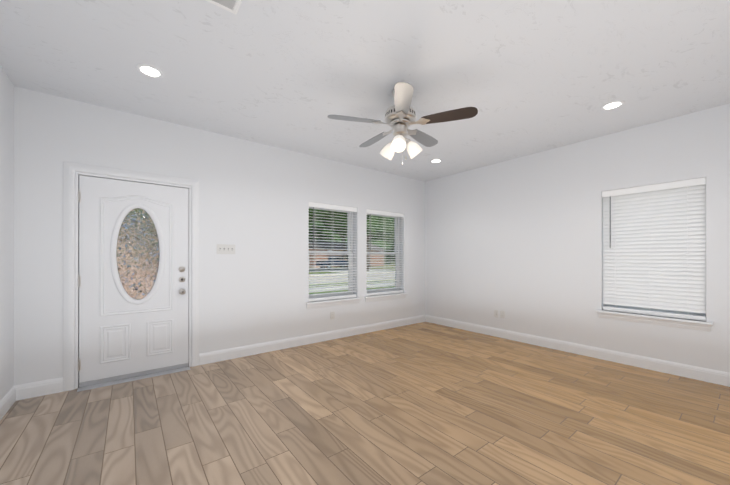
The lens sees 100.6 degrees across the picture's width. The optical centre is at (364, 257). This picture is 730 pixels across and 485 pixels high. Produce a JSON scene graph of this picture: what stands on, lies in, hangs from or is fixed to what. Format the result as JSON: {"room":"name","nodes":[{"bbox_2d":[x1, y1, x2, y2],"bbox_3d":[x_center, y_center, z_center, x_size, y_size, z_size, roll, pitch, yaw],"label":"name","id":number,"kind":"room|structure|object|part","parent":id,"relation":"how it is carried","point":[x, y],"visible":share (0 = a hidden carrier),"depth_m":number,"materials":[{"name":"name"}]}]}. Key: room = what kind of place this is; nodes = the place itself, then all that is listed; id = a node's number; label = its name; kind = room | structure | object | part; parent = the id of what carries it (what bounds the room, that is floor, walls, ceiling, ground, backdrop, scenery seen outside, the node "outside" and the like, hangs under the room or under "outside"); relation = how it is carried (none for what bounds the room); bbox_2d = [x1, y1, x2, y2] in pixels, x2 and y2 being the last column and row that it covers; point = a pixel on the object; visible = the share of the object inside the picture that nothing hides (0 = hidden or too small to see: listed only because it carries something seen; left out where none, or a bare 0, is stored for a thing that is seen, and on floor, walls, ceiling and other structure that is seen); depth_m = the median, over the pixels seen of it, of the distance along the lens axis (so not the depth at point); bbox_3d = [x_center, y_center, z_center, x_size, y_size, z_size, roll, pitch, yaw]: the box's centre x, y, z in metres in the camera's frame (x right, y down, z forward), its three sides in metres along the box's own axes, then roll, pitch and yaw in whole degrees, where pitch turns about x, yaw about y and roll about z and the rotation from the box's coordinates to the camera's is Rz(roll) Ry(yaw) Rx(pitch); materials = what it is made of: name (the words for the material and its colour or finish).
{"room":"empty living room","nodes":[
{"label":"empty living room","id":0,"kind":"room"},
{"bbox_2d":[0,66,13,400],"bbox_3d":[-1.337,-0.013,0.256,0.220,3.210,5.875,0,0,-38],"label":"wall","id":1,"kind":"structure","parent":0,"point":[6,235],"depth_m":2.48,"materials":[{"name":"white paint"}]},
{"bbox_2d":[0,385,19,419],"bbox_3d":[-1.312,1.177,0.414,0.015,0.130,5.655,0,0,-38],"label":"baseboard","id":2,"kind":"structure","parent":1,"relation":"attached to","point":[13,395],"depth_m":2.49,"materials":[{"name":"white wood"}]},
{"bbox_2d":[14,86,424,385],"bbox_3d":[-1.005,-0.009,4.379,5.814,3.210,0.220,0,0,-38],"label":"wall","id":3,"kind":"structure","parent":0,"point":[255,198],"depth_m":3.68,"materials":[{"name":"white paint"}]},
{"bbox_2d":[20,377,62,399],"bbox_3d":[-2.919,1.179,2.737,0.278,0.130,0.015,0,0,-38],"label":"baseboard","id":4,"kind":"structure","parent":3,"relation":"attached to","point":[26,391],"depth_m":2.73,"materials":[{"name":"white wood"}]},
{"bbox_2d":[63,161,198,390],"bbox_3d":[-2.429,0.174,3.250,1.126,2.142,0.229,0,0,-38],"label":"door frame","id":5,"kind":"structure","parent":3,"relation":"attached to","point":[69,169],"depth_m":2.89,"materials":[{"name":"white wood"}]},
{"bbox_2d":[78,175,188,386],"bbox_3d":[-2.376,0.224,3.166,0.934,2.027,0.132,0,0,-38],"label":"entry door","id":6,"kind":"structure","parent":3,"relation":"in","point":[123,334],"depth_m":3.11,"materials":[{"name":"white wood"}]},
{"bbox_3d":[-2.733,0.220,2.892,0.034,1.722,0.014,0,0,-38],"label":"entry door hinges","id":7,"kind":"part","parent":6,"relation":"part of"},
{"bbox_2d":[116,208,159,299],"bbox_3d":[-2.387,-0.040,3.197,0.392,0.992,0.008,0,0,-38],"label":"glass lite","id":8,"kind":"object","parent":6,"relation":"in","point":[137,253],"visible":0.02,"depth_m":3.19,"materials":[{"name":"multicoloured glass"}]},
{"bbox_3d":[-2.043,0.255,3.390,0.064,0.314,0.076,0,0,-38],"label":"entry door hardware","id":9,"kind":"part","parent":6,"relation":"part of","materials":[{"name":"silver metal"}]},
{"bbox_2d":[217,244,234,253],"bbox_3d":[-1.693,-0.106,3.690,0.193,0.111,0.020,0,0,-38],"label":"switch plate","id":10,"kind":"object","parent":3,"relation":"attached to","point":[225,249],"visible":1,"depth_m":3.68,"materials":[{"name":"white plastic"}]},
{"bbox_2d":[199,315,423,364],"bbox_3d":[-0.382,1.181,4.715,3.907,0.130,0.015,0,0,-38],"label":"baseboard","id":11,"kind":"structure","parent":3,"relation":"attached to","point":[237,352],"depth_m":4.26,"materials":[{"name":"white wood"}]},
{"bbox_2d":[309,207,352,297],"bbox_3d":[-0.569,-0.084,4.786,0.879,1.458,0.084,0,0,-38],"label":"window","id":12,"kind":"structure","parent":3,"relation":"in","point":[343,252],"depth_m":4.96,"materials":[{"name":"white plastic"}]},
{"bbox_2d":[309,202,356,301],"bbox_3d":[-0.492,-0.085,4.688,0.875,1.454,0.079,0,0,-38],"label":"window blind","id":13,"kind":"object","parent":12,"relation":"attached to","point":[329,206],"visible":0.81,"depth_m":4.66,"materials":[{"name":"white plastic"}]},
{"bbox_2d":[330,312,334,318],"bbox_3d":[-0.495,0.882,4.631,0.070,0.115,0.008,0,0,-38],"label":"electrical outlet","id":14,"kind":"object","parent":3,"relation":"attached to","point":[332,315],"visible":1,"depth_m":4.63,"materials":[{"name":"white plastic"}]},
{"bbox_2d":[306,297,361,308],"bbox_3d":[-0.515,0.694,4.716,0.971,0.095,0.252,0,0,-38],"label":"window sill","id":15,"kind":"structure","parent":3,"relation":"attached to","point":[329,303],"depth_m":4.61,"materials":[{"name":"white wood"}]},
{"bbox_2d":[367,213,398,292],"bbox_3d":[0.275,-0.083,5.444,0.883,1.458,0.084,0,0,-38],"label":"window","id":16,"kind":"structure","parent":3,"relation":"in","point":[396,226],"depth_m":5.65,"materials":[{"name":"clear glass"}]},
{"bbox_2d":[367,209,403,295],"bbox_3d":[0.352,-0.084,5.346,0.879,1.454,0.079,0,0,-38],"label":"window blind","id":17,"kind":"object","parent":16,"relation":"attached to","point":[385,214],"visible":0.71,"depth_m":5.33,"materials":[{"name":"white plastic"}]},
{"bbox_2d":[364,293,407,301],"bbox_3d":[0.329,0.694,5.374,0.975,0.095,0.252,0,0,-38],"label":"window sill","id":18,"kind":"structure","parent":3,"relation":"attached to","point":[384,297],"depth_m":5.26,"materials":[{"name":"white wood"}]},
{"bbox_2d":[0,322,729,484],"bbox_3d":[0.801,1.304,2.060,5.814,0.120,6.093,0,0,-38],"label":"floor","id":19,"kind":"structure","parent":0,"point":[424,403],"depth_m":2.29,"materials":[{"name":"brown wood"}]},
{"bbox_2d":[77,366,189,391],"bbox_3d":[-2.342,1.242,3.138,0.922,0.006,0.115,0,0,-38],"label":"threshold","id":20,"kind":"object","parent":19,"relation":"on","point":[129,379],"visible":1,"depth_m":3.08,"materials":[{"name":"silver metal"}]},
{"bbox_2d":[0,0,729,181],"bbox_3d":[0.801,-1.556,2.063,5.374,0.120,5.655,0,0,-38],"label":"ceiling","id":21,"kind":"structure","parent":0,"point":[526,77],"depth_m":2.36,"materials":[{"name":"paint"}]},
{"bbox_2d":[135,64,163,78],"bbox_3d":[-1.721,-1.491,2.429,0.190,0.009,0.190,0,0,-38],"label":"recessed light","id":22,"kind":"object","parent":21,"relation":"in","point":[148,70],"visible":1,"depth_m":2.42,"materials":[{"name":"white"}]},
{"bbox_2d":[206,0,241,13],"bbox_3d":[-0.761,-1.490,1.661,0.196,0.014,0.345,0,0,-38],"label":"ceiling vent","id":23,"kind":"object","parent":21,"relation":"in","point":[232,6],"visible":1,"depth_m":1.78,"materials":[{"name":"white metal"}]},
{"bbox_2d":[327,82,477,164],"bbox_3d":[0.309,-1.157,2.760,1.244,0.676,1.226,0,0,-38],"label":"ceiling fan","id":24,"kind":"object","parent":21,"relation":"hanging from","point":[400,116],"visible":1,"depth_m":2.63,"materials":[{"name":"silver metal"}]},
{"bbox_2d":[430,159,441,162],"bbox_3d":[1.093,-1.489,4.676,0.190,0.009,0.190,0,0,-38],"label":"recessed light","id":25,"kind":"object","parent":21,"relation":"in","point":[435,160],"visible":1,"depth_m":4.65,"materials":[{"name":"white"}]},
{"bbox_2d":[600,100,624,109],"bbox_3d":[2.426,-1.490,2.973,0.190,0.009,0.190,0,0,-38],"label":"recessed light","id":26,"kind":"object","parent":21,"relation":"in","point":[613,105],"visible":1,"depth_m":2.97,"materials":[{"name":"white"}]},
{"bbox_2d":[425,103,729,372],"bbox_3d":[3.074,-0.010,3.695,0.220,3.210,5.875,0,0,-38],"label":"wall","id":27,"kind":"structure","parent":0,"point":[519,241],"depth_m":4.02,"materials":[{"name":"white paint"}]},
{"bbox_2d":[500,311,504,318],"bbox_3d":[2.136,0.884,4.712,0.008,0.115,0.070,0,0,-38],"label":"electrical outlet","id":28,"kind":"object","parent":27,"relation":"attached to","point":[502,314],"visible":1,"depth_m":4.71,"materials":[{"name":"white plastic"}]},
{"bbox_2d":[424,315,729,386],"bbox_3d":[2.914,1.180,3.708,0.015,0.130,5.655,0,0,-38],"label":"baseboard","id":29,"kind":"structure","parent":27,"relation":"attached to","point":[688,371],"depth_m":3.71,"materials":[{"name":"white wood"}]},
{"bbox_2d":[602,177,705,320],"bbox_3d":[3.202,-0.086,3.414,0.079,1.454,0.851,0,0,-38],"label":"window blind","id":30,"kind":"object","parent":27,"relation":"attached to","point":[654,246],"visible":0.96,"depth_m":3.37,"materials":[{"name":"white plastic"}]},
{"bbox_2d":[596,310,712,331],"bbox_3d":[3.231,0.693,3.436,0.252,0.095,0.947,0,0,-38],"label":"window sill","id":31,"kind":"structure","parent":27,"relation":"attached to","point":[701,325],"depth_m":3.32,"materials":[{"name":"white wood"}]},
{"bbox_2d":[605,304,705,315],"bbox_3d":[3.300,-0.085,3.491,0.084,1.458,0.855,0,0,-38],"label":"window","id":32,"kind":"structure","parent":27,"relation":"in","point":[669,311],"depth_m":3.42,"materials":[{"name":"white plastic"}]},
{"label":"outside","id":33,"kind":"structure","parent":0,"visible":0},
{"bbox_2d":[309,209,394,293],"bbox_3d":[-16.753,-6.333,61.954,230.000,19.687,201.700,0,0,-38],"label":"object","id":34,"kind":"structure","parent":33,"point":[324,219],"depth_m":41.89,"materials":[{"name":"green plant"}]}
]}

